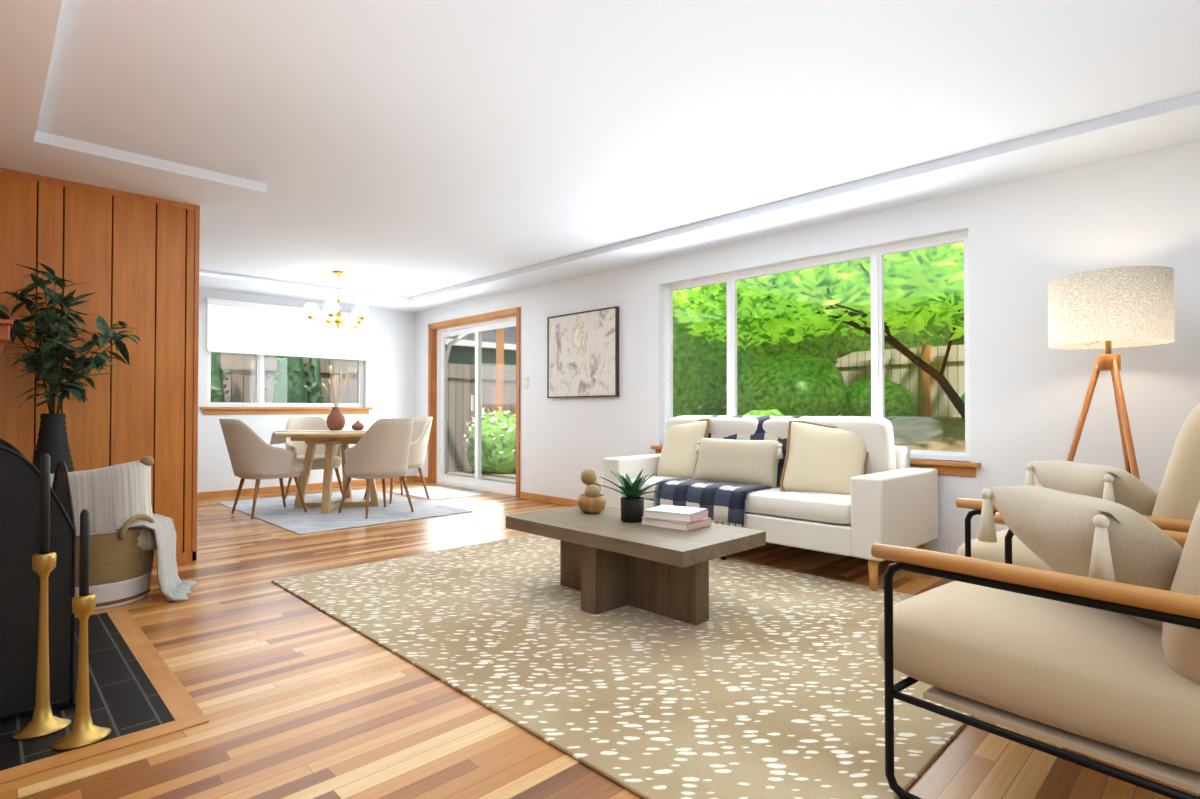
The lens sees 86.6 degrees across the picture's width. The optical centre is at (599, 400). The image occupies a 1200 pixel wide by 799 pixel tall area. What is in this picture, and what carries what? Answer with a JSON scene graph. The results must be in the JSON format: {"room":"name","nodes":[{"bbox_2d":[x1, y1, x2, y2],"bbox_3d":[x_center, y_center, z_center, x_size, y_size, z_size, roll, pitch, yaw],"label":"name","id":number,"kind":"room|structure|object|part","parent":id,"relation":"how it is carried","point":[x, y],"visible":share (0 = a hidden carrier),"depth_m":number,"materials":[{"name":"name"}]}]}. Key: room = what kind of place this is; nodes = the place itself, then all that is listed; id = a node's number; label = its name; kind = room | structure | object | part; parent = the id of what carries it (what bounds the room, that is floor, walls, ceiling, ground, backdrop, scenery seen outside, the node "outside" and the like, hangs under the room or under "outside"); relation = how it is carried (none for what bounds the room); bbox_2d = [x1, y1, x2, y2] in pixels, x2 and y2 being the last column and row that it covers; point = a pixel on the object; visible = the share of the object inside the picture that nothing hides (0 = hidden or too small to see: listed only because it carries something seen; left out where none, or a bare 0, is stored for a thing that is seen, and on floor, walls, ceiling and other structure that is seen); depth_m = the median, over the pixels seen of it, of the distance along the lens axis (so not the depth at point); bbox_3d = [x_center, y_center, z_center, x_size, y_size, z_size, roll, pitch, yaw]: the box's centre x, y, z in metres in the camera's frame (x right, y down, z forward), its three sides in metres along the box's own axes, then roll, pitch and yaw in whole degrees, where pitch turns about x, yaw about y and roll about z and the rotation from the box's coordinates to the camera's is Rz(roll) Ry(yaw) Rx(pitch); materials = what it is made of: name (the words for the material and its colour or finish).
{"room":"living room","nodes":[
{"label":"living room","id":0,"kind":"room"},
{"bbox_2d":[197,288,414,492],"bbox_3d":[-4.644,-0.106,6.738,5.750,2.345,0.180,1,-1,-44],"label":"wall","id":1,"kind":"structure","parent":0,"point":[389,379],"depth_m":7.91,"materials":[{"name":"white paint"}]},
{"bbox_2d":[207,352,362,406],"bbox_3d":[-3.732,-0.470,7.663,1.780,1.100,0.060,1,-1,-44],"label":"dining room window","id":2,"kind":"structure","parent":1,"relation":"in","point":[259,387],"depth_m":7.43,"materials":[{"name":"white plastic"}]},
{"bbox_2d":[200,407,371,414],"bbox_3d":[-3.665,0.121,7.586,1.920,0.085,0.130,1,-1,-44],"label":"window sill","id":3,"kind":"structure","parent":1,"relation":"attached to","point":[268,410],"depth_m":7.43,"materials":[{"name":"brown wood"}]},
{"bbox_2d":[205,297,370,360],"bbox_3d":[-3.627,-0.817,7.561,1.840,0.590,0.071,1,-1,-44],"label":"roller blind","id":4,"kind":"object","parent":1,"relation":"attached to","point":[242,327],"visible":1,"depth_m":7.44,"materials":[{"name":"white fabric"}]},
{"bbox_2d":[197,476,413,499],"bbox_3d":[-4.511,1.029,6.715,5.570,0.075,0.014,1,-1,-44],"label":"baseboard","id":5,"kind":"structure","parent":1,"relation":"attached to","point":[276,489],"depth_m":7.42,"materials":[{"name":"brown wood"}]},
{"bbox_2d":[0,481,1199,798],"bbox_3d":[-1.196,1.068,3.323,5.930,0.100,9.860,1,-1,-44],"label":"floor","id":6,"kind":"structure","parent":0,"point":[292,695],"depth_m":2.03,"materials":[{"name":"brown wood"}]},
{"bbox_2d":[32,413,73,473],"bbox_3d":[-2.868,0.543,3.331,0.229,0.950,0.229,1,-1,-44],"label":"floor vase","id":7,"kind":"object","parent":6,"relation":"on","point":[52,441],"visible":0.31,"depth_m":3.29,"materials":[{"name":"black ceramic"}]},
{"bbox_2d":[0,262,140,413],"bbox_3d":[-2.858,-0.270,3.329,0.717,0.838,0.648,1,-1,-44],"label":"plant","id":8,"kind":"object","parent":7,"relation":"in","point":[51,370],"visible":0.94,"depth_m":3.33,"materials":[{"name":"green plant"}]},
{"bbox_2d":[0,167,199,566],"bbox_3d":[-3.472,-0.127,3.346,2.324,2.290,0.139,1,-1,-44],"label":"partition panel","id":9,"kind":"object","parent":6,"relation":"on","point":[132,259],"visible":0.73,"depth_m":3.83,"materials":[{"name":"brown wood"}]},
{"bbox_2d":[0,606,208,783],"bbox_3d":[-1.966,1.001,2.375,0.518,0.006,1.620,1,-1,-44],"label":"hearth","id":10,"kind":"object","parent":6,"relation":"on","point":[138,693],"visible":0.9,"depth_m":2.08,"materials":[{"name":"tile"}]},
{"bbox_2d":[0,439,75,719],"bbox_3d":[-2.091,0.566,2.329,0.240,0.863,0.932,1,-1,-44],"label":"fire screen","id":11,"kind":"object","parent":10,"relation":"on","point":[19,535],"visible":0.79,"depth_m":1.99,"materials":[{"name":"black metal"}]},
{"bbox_2d":[11,453,70,739],"bbox_3d":[-1.678,0.575,1.921,0.136,0.832,0.109,1,-1,-44],"label":"candlestick","id":12,"kind":"object","parent":10,"relation":"on","point":[44,722],"visible":1,"depth_m":1.91,"materials":[{"name":"gold metal"}]},
{"bbox_2d":[52,509,110,749],"bbox_3d":[-1.513,0.655,1.865,0.136,0.672,0.109,1,-1,-44],"label":"candlestick","id":13,"kind":"object","parent":10,"relation":"on","point":[84,731],"visible":1,"depth_m":1.86,"materials":[{"name":"gold metal"}]},
{"bbox_2d":[50,456,196,610],"bbox_3d":[-2.464,0.657,3.273,0.701,0.734,0.560,1,-1,-44],"label":"basket","id":14,"kind":"object","parent":6,"relation":"on","point":[130,532],"visible":0.69,"depth_m":3.18,"materials":[{"name":"beige wicker"}]},
{"bbox_2d":[50,456,155,550],"bbox_3d":[-2.562,0.563,3.223,0.488,0.547,0.423,1,-1,-44],"label":"pillow","id":15,"kind":"object","parent":14,"relation":"on","point":[114,495],"depth_m":3.20,"materials":[{"name":"white fabric"}]},
{"bbox_2d":[109,514,196,601],"bbox_3d":[-2.352,0.818,3.320,0.398,0.415,0.386,0,-1,-24],"label":"throw","id":16,"kind":"object","parent":14,"relation":"on","point":[130,571],"depth_m":3.20,"materials":[{"name":"white fabric"}]},
{"bbox_2d":[218,486,485,534],"bbox_3d":[-2.297,1.061,6.617,2.400,0.008,2.350,1,-1,-44],"label":"dining rug","id":17,"kind":"object","parent":6,"relation":"on","point":[289,517],"visible":0.9,"depth_m":6.08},
{"bbox_2d":[219,419,306,518],"bbox_3d":[-3.117,0.603,5.850,0.569,0.879,0.684,-1,-1,42],"label":"dining chair","id":18,"kind":"object","parent":17,"relation":"on","point":[253,454],"visible":1,"depth_m":5.63,"materials":[{"name":"fabric"}]},
{"bbox_2d":[285,417,342,498],"bbox_3d":[-3.098,0.618,6.864,0.569,0.879,0.684,1,-1,-39],"label":"dining chair","id":19,"kind":"object","parent":17,"relation":"on","point":[298,448],"visible":0.56,"depth_m":6.92,"materials":[{"name":"fabric"}]},
{"bbox_2d":[270,430,379,512],"bbox_3d":[-2.608,0.676,6.325,1.230,0.753,1.120,0,-1,-6],"label":"dining table","id":20,"kind":"object","parent":17,"relation":"on","point":[329,439],"visible":0.69,"depth_m":6.20,"materials":[{"name":"brown wood"}]},
{"bbox_2d":[322,365,355,430],"bbox_3d":[-2.667,-0.027,6.458,0.294,0.658,0.309,1,-1,-44],"label":"vase","id":21,"kind":"object","parent":20,"relation":"on","point":[335,420],"visible":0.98,"depth_m":6.38,"materials":[{"name":"brown ceramic"}]},
{"bbox_2d":[352,420,363,429],"bbox_3d":[-2.451,0.251,6.443,0.120,0.102,0.120,1,-1,-44],"label":"lidded bowl","id":22,"kind":"object","parent":20,"relation":"on","point":[357,425],"visible":1,"depth_m":6.40,"materials":[{"name":"brown ceramic"}]},
{"bbox_2d":[338,418,413,518],"bbox_3d":[-2.024,0.604,5.881,0.684,0.879,0.569,-1,-1,40],"label":"dining chair","id":23,"kind":"object","parent":17,"relation":"on","point":[380,449],"visible":1,"depth_m":5.67,"materials":[{"name":"fabric"}]},
{"bbox_2d":[363,417,432,503],"bbox_3d":[-2.130,0.618,6.876,0.569,0.879,0.684,-1,-1,38],"label":"dining chair","id":24,"kind":"object","parent":17,"relation":"on","point":[420,437],"visible":0.35,"depth_m":6.83,"materials":[{"name":"fabric"}]},
{"bbox_2d":[271,534,972,798],"bbox_3d":[0.097,1.010,3.224,2.280,0.012,3.250,1,-1,-44],"label":"living room rug","id":25,"kind":"object","parent":6,"relation":"on","point":[765,682],"visible":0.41,"depth_m":2.37,"materials":[{"name":"beige carpet"}]},
{"bbox_2d":[506,506,765,624],"bbox_3d":[0.136,0.809,3.188,0.620,0.390,1.200,1,-1,-44],"label":"coffee table","id":26,"kind":"object","parent":25,"relation":"on","point":[610,559],"visible":0.94,"depth_m":2.99,"materials":[{"name":"brown wood"}]},
{"bbox_2d":[578,469,605,513],"bbox_3d":[-0.044,0.497,3.519,0.156,0.241,0.156,1,-1,-44],"label":"sculpture","id":27,"kind":"object","parent":26,"relation":"on","point":[592,500],"visible":1,"depth_m":3.46,"materials":[{"name":"brown wood"}]},
{"bbox_2d":[591,469,664,522],"bbox_3d":[0.182,0.482,3.241,0.388,0.263,0.414,1,-1,-44],"label":"succulent plant","id":28,"kind":"object","parent":26,"relation":"on","point":[632,506],"visible":0.96,"depth_m":3.21,"materials":[{"name":"green plant"}]},
{"bbox_2d":[641,505,710,531],"bbox_3d":[0.376,0.573,3.132,0.290,0.078,0.236,-1,-1,36],"label":"books","id":29,"kind":"object","parent":26,"relation":"on","point":[683,518],"visible":1,"depth_m":3.06,"materials":[{"name":"white paper"}]},
{"bbox_2d":[871,485,1199,798],"bbox_3d":[1.264,0.473,1.546,0.822,1.015,0.952,1,-1,-38],"label":"armchair","id":30,"kind":"object","parent":25,"relation":"on","point":[1090,646],"visible":1,"depth_m":1.38,"materials":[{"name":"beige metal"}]},
{"bbox_2d":[956,402,1199,571],"bbox_3d":[1.946,0.485,2.380,0.822,1.015,0.952,1,-1,-38],"label":"armchair","id":31,"kind":"object","parent":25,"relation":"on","point":[1172,504],"visible":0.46,"depth_m":2.17,"materials":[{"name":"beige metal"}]},
{"bbox_3d":[1.965,0.583,2.354,0.822,0.819,0.886,1,-1,-38],"label":"frame","id":32,"kind":"part","parent":31,"relation":"part of","materials":[{"name":"brown wood"}]},
{"bbox_2d":[603,415,937,590],"bbox_3d":[1.028,0.566,4.316,0.911,0.931,2.060,1,-1,-44],"label":"sofa","id":33,"kind":"object","parent":6,"relation":"on","point":[857,487],"visible":0.85,"depth_m":3.87,"materials":[{"name":"fabric"}]},
{"bbox_2d":[654,415,802,525],"bbox_3d":[0.901,0.433,4.348,0.751,0.663,0.781,1,-1,-44],"label":"throw","id":34,"kind":"object","parent":33,"relation":"on","point":[728,462],"depth_m":4.23,"materials":[{"name":"blue fabric"}]},
{"bbox_2d":[1048,266,1174,479],"bbox_3d":[2.433,0.213,3.062,0.591,1.609,0.642,1,-1,-44],"label":"floor lamp","id":35,"kind":"object","parent":6,"relation":"on","point":[1107,309],"visible":0.9,"depth_m":2.89,"materials":[{"name":"beige fabric"}]},
{"bbox_3d":[2.425,-0.429,3.038,0.470,0.325,0.470,1,-1,-44],"label":"lamp shade","id":36,"kind":"part","parent":35,"relation":"part of","materials":[{"name":"beige fabric"}]},
{"bbox_2d":[0,0,1199,312],"bbox_3d":[-1.196,-1.359,3.357,5.930,0.175,9.860,1,-1,-44],"label":"ceiling","id":37,"kind":"structure","parent":0,"point":[412,156],"depth_m":2.97,"materials":[{"name":"white paint"}]},
{"bbox_2d":[303,271,368,330],"bbox_3d":[-2.623,-0.994,6.366,0.619,0.580,0.598,1,-1,-44],"label":"pendant chandelier","id":38,"kind":"object","parent":37,"relation":"hanging from","point":[331,311],"visible":1,"depth_m":6.25,"materials":[{"name":"white glass"}]},
{"bbox_2d":[415,140,1199,554],"bbox_3d":[0.860,-0.126,5.350,0.180,2.345,9.860,1,-1,-44],"label":"wall","id":39,"kind":"structure","parent":0,"point":[1029,238],"depth_m":3.71,"materials":[{"name":"white paint"}]},
{"bbox_2d":[414,475,427,482],"bbox_3d":[-2.394,1.055,8.522,0.014,0.075,0.350,1,-1,-44],"label":"baseboard","id":40,"kind":"structure","parent":39,"relation":"attached to","point":[416,478],"depth_m":8.54,"materials":[{"name":"brown wood"}]},
{"bbox_2d":[428,307,519,497],"bbox_3d":[-1.547,0.030,7.721,0.088,2.102,1.984,1,-1,-44],"label":"door frame","id":41,"kind":"structure","parent":39,"relation":"attached to","point":[432,394],"depth_m":8.19,"materials":[{"name":"brown wood"}]},
{"bbox_2d":[436,316,515,495],"bbox_3d":[-1.498,0.061,7.769,0.090,2.040,1.860,1,-1,-44],"label":"slider","id":42,"kind":"object","parent":39,"relation":"attached to","point":[477,482],"visible":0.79,"depth_m":7.78,"materials":[{"name":"white plastic"}]},
{"bbox_2d":[524,377,527,388],"bbox_3d":[-0.807,-0.191,6.920,0.010,0.120,0.075,1,-1,-44],"label":"switch plate","id":43,"kind":"object","parent":39,"relation":"attached to","point":[526,383],"visible":0.58,"depth_m":6.89,"materials":[{"name":"beige plastic"}]},
{"bbox_2d":[520,491,578,506],"bbox_3d":[1.619,0.996,4.419,0.014,0.075,7.130,1,-1,-44],"label":"baseboard","id":44,"kind":"structure","parent":39,"relation":"attached to","point":[523,495],"depth_m":6.60,"materials":[{"name":"brown wood"}]},
{"bbox_2d":[547,306,618,397],"bbox_3d":[-0.184,-0.450,6.264,0.039,0.840,1.000,1,-1,-44],"label":"picture","id":45,"kind":"object","parent":39,"relation":"attached to","point":[583,354],"visible":1,"depth_m":6.22,"materials":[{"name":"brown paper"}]},
{"bbox_2d":[651,445,980,476],"bbox_3d":[1.381,0.425,4.705,0.125,0.085,2.560,1,-1,-44],"label":"window sill","id":46,"kind":"structure","parent":39,"relation":"attached to","point":[955,468],"depth_m":3.89,"materials":[{"name":"brown wood"}]},
{"bbox_2d":[665,231,969,460],"bbox_3d":[1.448,-0.324,4.781,0.060,1.415,2.440,1,-1,-44],"label":"window","id":47,"kind":"structure","parent":39,"relation":"in","point":[876,283],"depth_m":4.38,"materials":[{"name":"white plastic"}]},
{"bbox_3d":[-2.814,-0.149,1.821,1.492,2.290,2.990,1,-1,-44],"label":"stone wall","id":48,"kind":"structure","parent":0,"visible":0},
{"bbox_2d":[0,319,12,357],"bbox_3d":[-2.946,-0.213,3.098,0.103,0.275,0.940,1,-1,-44],"label":"mantel shelf","id":49,"kind":"object","parent":48,"relation":"attached to","point":[5,326],"visible":1,"depth_m":2.80,"materials":[{"name":"brown wood"}]},
{"label":"outside","id":50,"kind":"structure","parent":0,"visible":0},
{"bbox_2d":[211,242,964,483],"bbox_3d":[0.908,-3.326,8.297,27.077,9.829,25.317,1,-1,-44],"label":"garden","id":51,"kind":"object","parent":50,"point":[892,405],"depth_m":8.94,"materials":[{"name":"plant"}]}
]}

